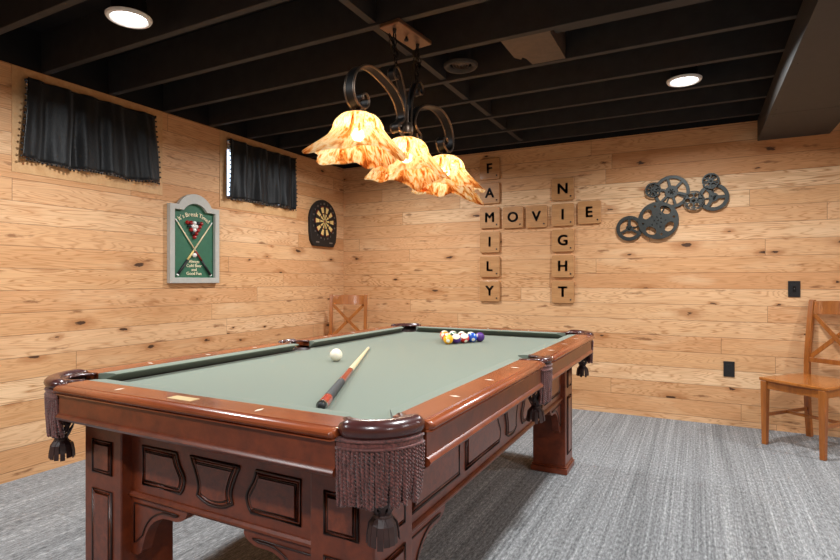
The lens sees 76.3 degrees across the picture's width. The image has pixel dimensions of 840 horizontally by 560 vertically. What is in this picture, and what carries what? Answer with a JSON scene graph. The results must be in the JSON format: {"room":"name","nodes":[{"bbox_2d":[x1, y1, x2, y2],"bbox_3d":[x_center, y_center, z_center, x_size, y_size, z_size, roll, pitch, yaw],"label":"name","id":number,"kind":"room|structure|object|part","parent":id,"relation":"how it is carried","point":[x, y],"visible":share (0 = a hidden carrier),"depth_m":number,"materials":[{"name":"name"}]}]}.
{"room":"basement game room","nodes":[
{"label":"basement game room","id":0,"kind":"room"},
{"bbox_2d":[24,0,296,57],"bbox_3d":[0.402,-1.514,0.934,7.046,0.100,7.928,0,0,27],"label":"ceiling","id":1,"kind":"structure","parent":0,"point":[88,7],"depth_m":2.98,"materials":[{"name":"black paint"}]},
{"bbox_2d":[0,0,85,34],"bbox_3d":[0.575,-1.344,1.268,6.744,0.238,0.038,0,0,27],"label":"ceiling beam","id":2,"kind":"structure","parent":1,"relation":"attached to","point":[14,14],"depth_m":2.51,"materials":[{"name":"grey paint"}]},
{"bbox_2d":[105,0,152,28],"bbox_3d":[-1.359,-1.261,2.498,0.198,0.090,0.198,0,0,27],"label":"recessed light","id":3,"kind":"object","parent":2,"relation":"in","point":[132,14],"visible":1,"depth_m":2.47,"materials":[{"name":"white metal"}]},
{"bbox_2d":[41,0,287,74],"bbox_3d":[0.761,-1.344,1.629,6.744,0.238,0.038,0,0,27],"label":"ceiling beam","id":4,"kind":"structure","parent":1,"relation":"attached to","point":[92,37],"depth_m":2.81,"materials":[{"name":"grey paint"}]},
{"bbox_2d":[108,0,489,95],"bbox_3d":[0.948,-1.344,1.990,6.744,0.238,0.038,0,0,27],"label":"ceiling beam","id":5,"kind":"structure","parent":1,"relation":"attached to","point":[298,24],"depth_m":2.93,"materials":[{"name":"grey paint"}]},
{"bbox_2d":[302,18,484,204],"bbox_3d":[-0.054,-0.838,2.641,0.456,0.776,1.428,0,0,33],"label":"pendant lamp","id":6,"kind":"object","parent":5,"relation":"hanging from","point":[358,136],"visible":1,"depth_m":2.55,"materials":[{"name":"glass"}]},
{"bbox_3d":[-0.314,-0.606,2.306,0.466,0.245,0.396,0,0,-26],"label":"lamp shade","id":7,"kind":"part","parent":6,"relation":"part of","materials":[{"name":"orange glass"}]},
{"bbox_3d":[-0.196,-0.834,2.447,0.059,0.247,0.397,0,0,33],"label":"scroll arm","id":8,"kind":"part","parent":6,"relation":"part of","materials":[{"name":"brown metal"}]},
{"bbox_3d":[-0.128,-1.105,2.556,0.054,0.198,0.033,0,0,-34],"label":"chain","id":9,"kind":"part","parent":6,"relation":"part of","materials":[{"name":"black metal"}]},
{"bbox_3d":[-0.072,-1.005,2.647,0.018,0.383,0.205,0,0,33],"label":"supply cord","id":10,"kind":"part","parent":6,"relation":"part of","materials":[{"name":"black metal"}]},
{"bbox_3d":[-0.066,-0.585,2.639,0.381,0.235,0.371,0,0,-31],"label":"lamp shade","id":11,"kind":"part","parent":6,"relation":"part of","materials":[{"name":"orange glass"}]},
{"bbox_3d":[-0.010,-1.100,2.734,0.033,0.209,0.056,0,0,10],"label":"chain","id":12,"kind":"part","parent":6,"relation":"part of","materials":[{"name":"black metal"}]},
{"bbox_3d":[0.061,-0.814,2.842,0.059,0.225,0.397,0,0,33],"label":"scroll arm","id":13,"kind":"part","parent":6,"relation":"part of","materials":[{"name":"brown metal"}]},
{"bbox_3d":[0.188,-0.569,2.974,0.497,0.238,0.386,0,0,-17],"label":"lamp shade","id":14,"kind":"part","parent":6,"relation":"part of","materials":[{"name":"orange glass"}]},
{"bbox_2d":[339,0,375,23],"bbox_3d":[-0.313,-1.350,2.414,0.038,0.225,0.367,0,0,27],"label":"ceiling beam","id":15,"kind":"structure","parent":1,"relation":"attached to","point":[365,9],"depth_m":2.49,"materials":[{"name":"grey paint"}]},
{"bbox_2d":[373,20,412,55],"bbox_3d":[-0.140,-1.350,2.782,0.038,0.225,0.367,0,0,27],"label":"ceiling beam","id":16,"kind":"structure","parent":1,"relation":"attached to","point":[403,48],"depth_m":2.84,"materials":[{"name":"grey paint"}]},
{"bbox_2d":[163,0,691,112],"bbox_3d":[1.135,-1.344,2.350,6.744,0.238,0.038,0,0,27],"label":"ceiling beam","id":17,"kind":"structure","parent":1,"relation":"attached to","point":[492,21],"depth_m":3.01,"materials":[{"name":"grey paint"}]},
{"bbox_2d":[501,30,565,63],"bbox_3d":[0.610,-1.307,2.851,0.250,0.158,0.364,0,0,27],"label":"panel","id":18,"kind":"object","parent":17,"relation":"attached to","point":[547,46],"visible":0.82,"depth_m":2.83,"materials":[{"name":"paint"}]},
{"bbox_2d":[554,0,710,32],"bbox_3d":[0.838,-1.321,2.587,1.709,0.130,0.104,0,0,27],"label":"ceiling beam","id":19,"kind":"structure","parent":17,"relation":"attached to","point":[682,4],"depth_m":2.54,"materials":[{"name":"grey paint"}]},
{"bbox_2d":[418,53,445,79],"bbox_3d":[0.061,-1.350,3.136,0.038,0.225,0.367,0,0,27],"label":"ceiling beam","id":20,"kind":"structure","parent":1,"relation":"attached to","point":[434,64],"depth_m":3.18,"materials":[{"name":"grey paint"}]},
{"bbox_2d":[443,79,468,99],"bbox_3d":[0.234,-1.350,3.504,0.038,0.225,0.367,0,0,27],"label":"ceiling beam","id":21,"kind":"structure","parent":1,"relation":"attached to","point":[460,88],"depth_m":3.54,"materials":[{"name":"grey paint"}]},
{"bbox_2d":[444,48,477,73],"bbox_3d":[0.234,-1.335,3.072,0.196,0.231,0.196,0,0,27],"label":"ceiling vent","id":22,"kind":"object","parent":1,"relation":"in","point":[461,61],"visible":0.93,"depth_m":3.04,"materials":[{"name":"black metal"}]},
{"bbox_2d":[471,100,490,115],"bbox_3d":[0.435,-1.350,3.857,0.038,0.225,0.367,0,0,27],"label":"ceiling beam","id":23,"kind":"structure","parent":1,"relation":"attached to","point":[484,107],"depth_m":3.90,"materials":[{"name":"grey paint"}]},
{"bbox_2d":[489,116,506,129],"bbox_3d":[0.608,-1.350,4.226,0.038,0.225,0.367,0,0,27],"label":"ceiling beam","id":24,"kind":"structure","parent":1,"relation":"attached to","point":[501,122],"depth_m":4.27,"materials":[{"name":"grey paint"}]},
{"bbox_2d":[208,0,802,126],"bbox_3d":[1.322,-1.344,2.711,6.744,0.238,0.038,0,0,27],"label":"ceiling beam","id":25,"kind":"structure","parent":1,"relation":"attached to","point":[713,16],"depth_m":2.94,"materials":[{"name":"grey paint"}]},
{"bbox_2d":[508,130,522,140],"bbox_3d":[0.809,-1.350,4.579,0.038,0.225,0.367,0,0,27],"label":"ceiling beam","id":26,"kind":"structure","parent":1,"relation":"attached to","point":[518,135],"depth_m":4.63,"materials":[{"name":"grey paint"}]},
{"bbox_2d":[247,19,795,138],"bbox_3d":[1.509,-1.344,3.072,6.744,0.238,0.038,0,0,27],"label":"ceiling beam","id":27,"kind":"structure","parent":1,"relation":"attached to","point":[770,38],"depth_m":3.32,"materials":[{"name":"grey paint"}]},
{"bbox_2d":[279,52,782,148],"bbox_3d":[1.696,-1.344,3.433,6.744,0.238,0.038,0,0,27],"label":"ceiling beam","id":28,"kind":"structure","parent":1,"relation":"attached to","point":[762,66],"depth_m":3.70,"materials":[{"name":"grey paint"}]},
{"bbox_2d":[666,66,701,86],"bbox_3d":[1.619,-1.261,3.278,0.198,0.090,0.198,0,0,27],"label":"recessed light","id":29,"kind":"object","parent":28,"relation":"in","point":[682,77],"visible":0.92,"depth_m":3.25,"materials":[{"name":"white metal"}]},
{"bbox_2d":[308,77,773,157],"bbox_3d":[1.883,-1.344,3.794,6.744,0.238,0.038,0,0,27],"label":"ceiling beam","id":30,"kind":"structure","parent":1,"relation":"attached to","point":[753,89],"depth_m":4.00,"materials":[{"name":"grey paint"}]},
{"bbox_2d":[332,98,765,165],"bbox_3d":[2.070,-1.344,4.155,6.744,0.238,0.038,0,0,27],"label":"ceiling beam","id":31,"kind":"structure","parent":1,"relation":"attached to","point":[754,106],"depth_m":4.37,"materials":[{"name":"grey paint"}]},
{"bbox_2d":[0,60,343,483],"bbox_3d":[-2.660,-0.045,2.520,0.150,2.361,7.628,0,0,27],"label":"wall","id":32,"kind":"structure","parent":0,"point":[84,285],"depth_m":3.65,"materials":[{"name":"brown wood"}]},
{"bbox_2d":[12,65,161,194],"bbox_3d":[-2.139,-0.919,3.478,0.114,0.604,0.960,0,0,27],"label":"window","id":33,"kind":"structure","parent":32,"relation":"in","point":[20,164],"depth_m":3.26,"materials":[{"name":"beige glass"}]},
{"bbox_3d":[-2.172,-0.921,3.495,0.040,0.453,0.806,0,0,27],"label":"frame","id":34,"kind":"part","parent":33,"relation":"part of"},
{"bbox_2d":[20,77,160,184],"bbox_3d":[-2.059,-0.924,3.432,0.068,0.499,0.926,0,0,27],"label":"window curtain","id":35,"kind":"object","parent":33,"relation":"hanging from","point":[64,127],"visible":1,"depth_m":3.35,"materials":[{"name":"black fabric"}]},
{"bbox_3d":[-2.074,-1.155,3.438,0.036,0.012,0.823,0,0,27],"label":"rod","id":36,"kind":"part","parent":35,"relation":"part of","materials":[{"name":"black metal"}]},
{"bbox_2d":[0,26,343,168],"bbox_3d":[-2.660,-1.345,2.520,0.150,0.239,7.628,0,0,27],"label":"trim","id":37,"kind":"structure","parent":32,"relation":"attached to","point":[21,46],"depth_m":3.44,"materials":[{"name":"black paint"}]},
{"bbox_2d":[167,194,218,282],"bbox_3d":[-1.733,-0.320,4.108,0.036,0.681,0.454,0,0,27],"label":"sign","id":38,"kind":"object","parent":32,"relation":"attached to","point":[192,224],"visible":1,"depth_m":4.09,"materials":[{"name":"green wood"}]},
{"bbox_2d":[220,130,296,218],"bbox_3d":[-1.460,-0.910,4.789,0.114,0.622,0.939,0,0,27],"label":"window","id":39,"kind":"structure","parent":32,"relation":"in","point":[225,201],"depth_m":4.55,"materials":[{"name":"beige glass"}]},
{"bbox_3d":[-1.495,-0.912,4.807,0.005,0.395,0.709,0,0,27],"label":"pane","id":40,"kind":"part","parent":39,"relation":"part of","materials":[{"name":"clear glass"}]},
{"bbox_3d":[-1.493,-0.912,4.806,0.040,0.471,0.785,0,0,27],"label":"frame","id":41,"kind":"part","parent":39,"relation":"part of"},
{"bbox_2d":[227,138,297,210],"bbox_3d":[-1.379,-0.919,4.747,0.067,0.509,0.867,0,0,27],"label":"window curtain","id":42,"kind":"object","parent":39,"relation":"hanging from","point":[258,174],"visible":1,"depth_m":4.70,"materials":[{"name":"black fabric"}]},
{"bbox_3d":[-1.390,-1.155,4.760,0.036,0.012,0.815,0,0,27],"label":"rod","id":43,"kind":"part","parent":42,"relation":"part of","materials":[{"name":"black metal"}]},
{"bbox_2d":[308,200,336,246],"bbox_3d":[-0.998,-0.589,5.519,0.043,0.478,0.444,0,0,27],"label":"dartboard","id":44,"kind":"object","parent":32,"relation":"attached to","point":[322,221],"visible":1,"depth_m":5.47,"materials":[{"name":"black plastic"}]},
{"bbox_2d":[0,409,839,559],"bbox_3d":[0.402,1.186,0.934,7.046,0.100,7.928,0,0,27],"label":"floor","id":45,"kind":"structure","parent":0,"point":[636,487],"depth_m":2.70,"materials":[{"name":"carpet"}]},
{"bbox_2d":[43,323,594,559],"bbox_3d":[-0.096,0.721,2.550,1.452,0.830,2.554,0,0,27],"label":"pool table","id":46,"kind":"object","parent":45,"relation":"on","point":[239,437],"visible":1,"depth_m":1.64,"materials":[{"name":"brown wood"}]},
{"bbox_3d":[-1.045,0.860,1.758,0.108,0.343,0.008,0,0,27],"label":"raised panel","id":47,"kind":"part","parent":46,"relation":"part of","materials":[{"name":"brown wood"}]},
{"bbox_3d":[-1.045,0.581,1.758,0.106,0.112,0.008,0,0,27],"label":"raised panel","id":48,"kind":"part","parent":46,"relation":"part of","materials":[{"name":"brown wood"}]},
{"bbox_3d":[-1.000,0.762,1.845,0.193,0.658,0.193,0,0,27],"label":"leg","id":49,"kind":"part","parent":46,"relation":"part of","materials":[{"name":"brown wood"}]},
{"bbox_3d":[-0.803,0.592,1.673,0.201,0.130,0.008,0,0,27],"label":"raised panel","id":50,"kind":"part","parent":46,"relation":"part of","materials":[{"name":"brown wood"}]},
{"bbox_3d":[-0.653,0.326,1.474,0.092,0.002,0.034,0,0,27],"label":"name plate","id":51,"kind":"part","parent":46,"relation":"part of","materials":[{"name":"gold metal"}]},
{"bbox_3d":[-0.949,0.341,2.346,0.110,0.030,0.998,0,0,27],"label":"rail","id":52,"kind":"part","parent":46,"relation":"part of","materials":[{"name":"brown wood"}]},
{"bbox_2d":[98,344,298,380],"bbox_3d":[-0.875,0.344,2.314,0.050,0.037,1.008,0,0,27],"label":"cushion","id":53,"kind":"object","parent":46,"relation":"on","point":[151,369],"depth_m":2.20,"materials":[{"name":"green fabric"}]},
{"bbox_3d":[-0.642,0.341,1.456,1.065,0.030,0.110,0,0,27],"label":"rail","id":54,"kind":"part","parent":46,"relation":"part of","materials":[{"name":"brown wood"}]},
{"bbox_3d":[-0.604,0.597,1.570,0.206,0.140,0.008,0,0,27],"label":"raised panel","id":55,"kind":"part","parent":46,"relation":"part of","materials":[{"name":"brown wood"}]},
{"bbox_3d":[-0.598,0.693,1.580,0.762,0.018,0.044,0,0,27],"label":"moulding","id":56,"kind":"part","parent":46,"relation":"part of","materials":[{"name":"brown wood"}]},
{"bbox_3d":[-0.596,0.568,1.585,0.804,0.270,0.030,0,0,27],"label":"cabinet panel","id":57,"kind":"part","parent":46,"relation":"part of","materials":[{"name":"brown wood"}]},
{"bbox_2d":[91,379,356,417],"bbox_3d":[-0.605,0.344,1.528,1.064,0.037,0.050,0,0,27],"label":"cushion","id":58,"kind":"object","parent":46,"relation":"on","point":[340,414],"depth_m":1.47,"materials":[{"name":"green fabric"}]},
{"bbox_3d":[-0.405,0.592,1.467,0.201,0.130,0.008,0,0,27],"label":"raised panel","id":59,"kind":"part","parent":46,"relation":"part of","materials":[{"name":"brown wood"}]},
{"bbox_2d":[288,348,310,351],"bbox_3d":[-0.637,0.403,2.830,0.116,0.080,0.116,0,0,27],"label":"pocket","id":60,"kind":"object","parent":46,"relation":"on","point":[293,349],"depth_m":2.85,"materials":[{"name":"leather"}]},
{"bbox_3d":[-0.195,0.860,1.318,0.108,0.343,0.008,0,0,27],"label":"raised panel","id":61,"kind":"part","parent":46,"relation":"part of","materials":[{"name":"brown wood"}]},
{"bbox_2d":[330,349,341,360],"bbox_3d":[-0.377,0.335,2.403,0.057,0.057,0.057,0,0,27],"label":"cue ball","id":62,"kind":"object","parent":46,"relation":"on","point":[335,354],"visible":1,"depth_m":2.38,"materials":[{"name":"white plastic"}]},
{"bbox_3d":[-0.195,0.581,1.318,0.106,0.112,0.008,0,0,27],"label":"raised panel","id":63,"kind":"part","parent":46,"relation":"part of","materials":[{"name":"brown wood"}]},
{"bbox_2d":[316,346,369,408],"bbox_3d":[-0.272,0.352,2.154,0.032,0.032,1.367,0,0,0],"label":"stick","id":64,"kind":"object","parent":46,"relation":"on","point":[324,402],"visible":0.96,"depth_m":1.71,"materials":[{"name":"wood"}]},
{"bbox_3d":[-0.418,0.341,3.372,0.110,0.030,1.012,0,0,27],"label":"rail","id":65,"kind":"part","parent":46,"relation":"part of","materials":[{"name":"brown wood"}]},
{"bbox_2d":[309,327,402,346],"bbox_3d":[-0.349,0.344,3.330,0.050,0.037,1.023,0,0,27],"label":"cushion","id":66,"kind":"object","parent":46,"relation":"on","point":[359,335],"depth_m":3.23,"materials":[{"name":"green fabric"}]},
{"bbox_3d":[-0.150,0.762,1.405,0.193,0.658,0.193,0,0,27],"label":"leg","id":67,"kind":"part","parent":46,"relation":"part of","materials":[{"name":"brown wood"}]},
{"bbox_3d":[-0.063,0.860,1.360,0.008,0.343,0.108,0,0,27],"label":"raised panel","id":68,"kind":"part","parent":46,"relation":"part of","materials":[{"name":"brown wood"}]},
{"bbox_3d":[-0.063,0.581,1.360,0.008,0.112,0.106,0,0,27],"label":"raised panel","id":69,"kind":"part","parent":46,"relation":"part of","materials":[{"name":"brown wood"}]},
{"bbox_3d":[0.054,0.592,1.645,0.008,0.130,0.343,0,0,27],"label":"raised panel","id":70,"kind":"part","parent":46,"relation":"part of","materials":[{"name":"brown wood"}]},
{"bbox_2d":[443,334,452,343],"bbox_3d":[0.160,0.335,3.042,0.057,0.057,0.057,0,0,-32],"label":"ball","id":71,"kind":"object","parent":46,"relation":"on","point":[448,339],"visible":1,"depth_m":3.02,"materials":[{"name":"yellow plastic"}]},
{"bbox_2d":[390,359,517,417],"bbox_3d":[0.153,0.344,1.761,0.050,0.037,1.045,0,0,27],"label":"cushion","id":72,"kind":"object","parent":46,"relation":"on","point":[420,401],"depth_m":1.60,"materials":[{"name":"green fabric"}]},
{"bbox_2d":[452,334,460,343],"bbox_3d":[0.209,0.335,3.073,0.057,0.057,0.057,0,0,-38],"label":"ball","id":73,"kind":"object","parent":46,"relation":"on","point":[456,337],"visible":0.91,"depth_m":3.05,"materials":[{"name":"white plastic"}]},
{"bbox_2d":[460,333,468,342],"bbox_3d":[0.257,0.335,3.104,0.057,0.057,0.057,0,0,-36],"label":"ball","id":74,"kind":"object","parent":46,"relation":"on","point":[464,337],"visible":0.92,"depth_m":3.08,"materials":[{"name":"white plastic"}]},
{"bbox_3d":[0.221,0.341,1.719,0.110,0.030,1.034,0,0,27],"label":"rail","id":75,"kind":"part","parent":46,"relation":"part of","materials":[{"name":"brown wood"}]},
{"bbox_2d":[468,333,476,341],"bbox_3d":[0.306,0.335,3.135,0.057,0.057,0.057,0,0,13],"label":"ball","id":76,"kind":"object","parent":46,"relation":"on","point":[472,336],"visible":0.91,"depth_m":3.11,"materials":[{"name":"blue plastic"}]},
{"bbox_2d":[476,332,484,341],"bbox_3d":[0.354,0.335,3.167,0.057,0.057,0.057,0,0,-45],"label":"ball","id":77,"kind":"object","parent":46,"relation":"on","point":[480,336],"visible":0.9,"depth_m":3.15,"materials":[{"name":"purple plastic"}]},
{"bbox_3d":[0.242,0.592,2.008,0.008,0.130,0.371,0,0,27],"label":"raised panel","id":78,"kind":"part","parent":46,"relation":"part of","materials":[{"name":"brown wood"}]},
{"bbox_3d":[0.378,0.568,2.305,0.030,0.270,1.931,0,0,27],"label":"cabinet panel","id":79,"kind":"part","parent":46,"relation":"part of","materials":[{"name":"brown wood"}]},
{"bbox_3d":[0.382,0.693,2.303,0.044,0.018,1.889,0,0,27],"label":"moulding","id":80,"kind":"part","parent":46,"relation":"part of","materials":[{"name":"brown wood"}]},
{"bbox_2d":[416,326,565,337],"bbox_3d":[0.429,0.344,3.565,1.057,0.037,0.050,0,0,27],"label":"cushion","id":81,"kind":"object","parent":46,"relation":"on","point":[426,329],"depth_m":3.52,"materials":[{"name":"green fabric"}]},
{"bbox_3d":[0.466,0.341,3.636,1.058,0.030,0.110,0,0,27],"label":"rail","id":82,"kind":"part","parent":46,"relation":"part of","materials":[{"name":"brown wood"}]},
{"bbox_3d":[0.392,0.597,2.297,0.008,0.140,0.197,0,0,27],"label":"raised panel","id":83,"kind":"part","parent":46,"relation":"part of","materials":[{"name":"brown wood"}]},
{"bbox_3d":[0.542,0.592,2.587,0.008,0.130,0.371,0,0,27],"label":"raised panel","id":84,"kind":"part","parent":46,"relation":"part of","materials":[{"name":"brown wood"}]},
{"bbox_2d":[518,334,575,358],"bbox_3d":[0.687,0.344,2.793,0.050,0.037,1.023,0,0,27],"label":"cushion","id":85,"kind":"object","parent":46,"relation":"on","point":[527,355],"depth_m":2.60,"materials":[{"name":"green fabric"}]},
{"bbox_3d":[0.730,0.592,2.950,0.008,0.130,0.343,0,0,27],"label":"raised panel","id":86,"kind":"part","parent":46,"relation":"part of","materials":[{"name":"brown wood"}]},
{"bbox_3d":[0.808,0.762,3.256,0.193,0.658,0.193,0,0,27],"label":"leg","id":87,"kind":"part","parent":46,"relation":"part of","materials":[{"name":"brown wood"}]},
{"bbox_3d":[0.761,0.341,2.761,0.110,0.030,1.012,0,0,27],"label":"rail","id":88,"kind":"part","parent":46,"relation":"part of","materials":[{"name":"brown wood"}]},
{"bbox_3d":[0.896,0.860,3.210,0.008,0.343,0.108,0,0,27],"label":"raised panel","id":89,"kind":"part","parent":46,"relation":"part of","materials":[{"name":"brown wood"}]},
{"bbox_3d":[0.896,0.581,3.210,0.008,0.112,0.106,0,0,27],"label":"raised panel","id":90,"kind":"part","parent":46,"relation":"part of","materials":[{"name":"brown wood"}]},
{"bbox_2d":[329,294,367,334],"bbox_3d":[-0.713,0.638,5.141,0.435,0.995,0.589,0,0,-2],"label":"dining chair","id":91,"kind":"object","parent":45,"relation":"on","point":[334,300],"visible":0.29,"depth_m":5.37,"materials":[{"name":"brown wood"}]},
{"bbox_3d":[-0.890,0.638,5.362,0.039,0.995,0.111,0,0,-2],"label":"post","id":92,"kind":"part","parent":91,"relation":"part of","materials":[{"name":"brown wood"}]},
{"bbox_3d":[-0.720,0.194,5.407,0.312,0.098,0.057,0,0,-2],"label":"rail","id":93,"kind":"part","parent":91,"relation":"part of","materials":[{"name":"brown wood"}]},
{"bbox_3d":[-0.548,0.638,5.372,0.039,0.995,0.111,0,0,-2],"label":"post","id":94,"kind":"part","parent":91,"relation":"part of","materials":[{"name":"brown wood"}]},
{"bbox_2d":[759,300,839,460],"bbox_3d":[2.710,0.638,3.654,0.589,0.995,0.435,0,0,-24],"label":"dining chair","id":95,"kind":"object","parent":45,"relation":"on","point":[806,384],"visible":1,"depth_m":3.70,"materials":[{"name":"brown wood"}]},
{"bbox_3d":[2.397,0.916,3.714,0.042,0.440,0.042,0,0,-24],"label":"leg","id":96,"kind":"part","parent":95,"relation":"part of","materials":[{"name":"brown wood"}]},
{"bbox_3d":[2.653,0.684,3.628,0.463,0.021,0.435,0,0,-24],"label":"seat","id":97,"kind":"part","parent":95,"relation":"part of","materials":[{"name":"brown wood"}]},
{"bbox_3d":[2.678,0.722,3.639,0.470,0.053,0.388,0,0,-24],"label":"seat frame","id":98,"kind":"part","parent":95,"relation":"part of","materials":[{"name":"brown wood"}]},
{"bbox_3d":[2.846,0.638,3.903,0.111,0.995,0.039,0,0,-24],"label":"post","id":99,"kind":"part","parent":95,"relation":"part of","materials":[{"name":"brown wood"}]},
{"bbox_3d":[2.548,0.916,3.379,0.042,0.440,0.042,0,0,-24],"label":"leg","id":100,"kind":"part","parent":95,"relation":"part of","materials":[{"name":"brown wood"}]},
{"bbox_3d":[2.885,0.571,3.733,0.018,0.034,0.312,0,0,-24],"label":"rail","id":101,"kind":"part","parent":95,"relation":"part of","materials":[{"name":"brown wood"}]},
{"bbox_3d":[2.952,0.194,3.764,0.057,0.098,0.312,0,0,-24],"label":"rail","id":102,"kind":"part","parent":95,"relation":"part of","materials":[{"name":"brown wood"}]},
{"bbox_2d":[344,121,839,437],"bbox_3d":[2.190,-0.045,4.388,7.046,2.361,0.150,0,0,27],"label":"wall","id":103,"kind":"structure","parent":0,"point":[664,316],"depth_m":4.43,"materials":[{"name":"brown wood"}]},
{"bbox_2d":[480,158,499,179],"bbox_3d":[0.665,-1.057,5.077,0.198,0.198,0.029,0,0,27],"label":"tile","id":104,"kind":"structure","parent":103,"relation":"attached to","point":[489,168],"depth_m":5.07,"materials":[{"name":"brown wood"}]},
{"bbox_2d":[480,231,499,252],"bbox_3d":[0.665,-0.363,5.077,0.198,0.198,0.029,0,0,27],"label":"tile","id":105,"kind":"structure","parent":103,"relation":"attached to","point":[489,241],"depth_m":5.06,"materials":[{"name":"brown wood"}]},
{"bbox_2d":[480,207,499,228],"bbox_3d":[0.665,-0.594,5.077,0.198,0.198,0.029,0,0,27],"label":"tile","id":106,"kind":"structure","parent":103,"relation":"attached to","point":[489,216],"depth_m":5.06,"materials":[{"name":"brown wood"}]},
{"bbox_2d":[480,256,499,276],"bbox_3d":[0.665,-0.131,5.077,0.198,0.198,0.029,0,0,27],"label":"tile","id":107,"kind":"structure","parent":103,"relation":"attached to","point":[489,265],"depth_m":5.06,"materials":[{"name":"brown wood"}]},
{"bbox_2d":[480,281,499,301],"bbox_3d":[0.665,0.100,5.077,0.198,0.198,0.029,0,0,27],"label":"tile","id":108,"kind":"structure","parent":103,"relation":"attached to","point":[489,290],"depth_m":5.06,"materials":[{"name":"brown wood"}]},
{"bbox_2d":[480,182,499,203],"bbox_3d":[0.665,-0.826,5.077,0.198,0.198,0.029,0,0,27],"label":"tile","id":109,"kind":"structure","parent":103,"relation":"attached to","point":[491,195],"depth_m":5.06,"materials":[{"name":"brown wood"}]},
{"bbox_2d":[503,206,523,228],"bbox_3d":[0.866,-0.585,4.973,0.198,0.198,0.029,0,0,27],"label":"tile","id":110,"kind":"structure","parent":103,"relation":"attached to","point":[513,217],"depth_m":4.96,"materials":[{"name":"brown wood"}]},
{"bbox_2d":[526,205,547,227],"bbox_3d":[1.062,-0.580,4.871,0.198,0.198,0.029,0,0,27],"label":"tile","id":111,"kind":"structure","parent":103,"relation":"attached to","point":[536,216],"depth_m":4.86,"materials":[{"name":"brown wood"}]},
{"bbox_2d":[344,114,759,168],"bbox_3d":[2.190,-1.345,4.388,7.046,0.239,0.150,0,0,27],"label":"trim","id":112,"kind":"structure","parent":103,"relation":"attached to","point":[751,117],"depth_m":4.61,"materials":[{"name":"black paint"}]},
{"bbox_2d":[552,177,574,200],"bbox_3d":[1.273,-0.813,4.762,0.198,0.198,0.029,0,0,27],"label":"tile","id":113,"kind":"structure","parent":103,"relation":"attached to","point":[562,188],"depth_m":4.75,"materials":[{"name":"brown wood"}]},
{"bbox_2d":[552,229,574,251],"bbox_3d":[1.273,-0.355,4.762,0.198,0.198,0.029,0,0,27],"label":"tile","id":114,"kind":"structure","parent":103,"relation":"attached to","point":[563,240],"depth_m":4.75,"materials":[{"name":"brown wood"}]},
{"bbox_2d":[552,203,574,226],"bbox_3d":[1.273,-0.584,4.762,0.198,0.198,0.029,0,0,27],"label":"tile","id":115,"kind":"structure","parent":103,"relation":"attached to","point":[562,214],"depth_m":4.75,"materials":[{"name":"brown wood"}]},
{"bbox_2d":[552,281,574,302],"bbox_3d":[1.273,0.104,4.762,0.198,0.198,0.029,0,0,27],"label":"tile","id":116,"kind":"structure","parent":103,"relation":"attached to","point":[562,291],"depth_m":4.75,"materials":[{"name":"brown wood"}]},
{"bbox_2d":[552,255,574,276],"bbox_3d":[1.273,-0.126,4.762,0.198,0.198,0.029,0,0,27],"label":"tile","id":117,"kind":"structure","parent":103,"relation":"attached to","point":[562,265],"depth_m":4.75,"materials":[{"name":"brown wood"}]},
{"bbox_2d":[578,200,600,223],"bbox_3d":[1.475,-0.592,4.657,0.198,0.198,0.029,0,0,27],"label":"tile","id":118,"kind":"structure","parent":103,"relation":"attached to","point":[589,212],"depth_m":4.65,"materials":[{"name":"brown wood"}]},
{"bbox_2d":[616,173,728,240],"bbox_3d":[2.038,-0.594,4.355,0.833,0.522,0.048,0,0,27],"label":"wall art","id":119,"kind":"object","parent":103,"relation":"attached to","point":[658,219],"visible":1,"depth_m":4.36},
{"bbox_2d":[723,361,734,376],"bbox_3d":[2.415,0.693,4.180,0.076,0.120,0.012,0,0,27],"label":"wall plate","id":120,"kind":"object","parent":103,"relation":"attached to","point":[728,366],"visible":1,"depth_m":4.18,"materials":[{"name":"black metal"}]},
{"bbox_2d":[788,281,799,296],"bbox_3d":[2.788,0.064,3.984,0.076,0.120,0.017,0,0,27],"label":"wall plate","id":121,"kind":"object","parent":103,"relation":"attached to","point":[793,286],"visible":1,"depth_m":3.98,"materials":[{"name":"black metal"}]},
{"bbox_2d":[757,0,839,140],"bbox_3d":[1.029,-1.146,0.609,0.446,0.157,7.626,0,0,27],"label":"ceiling beam","id":122,"kind":"structure","parent":103,"relation":"attached to","point":[803,97],"depth_m":2.89,"materials":[{"name":"grey paint"}]}
]}

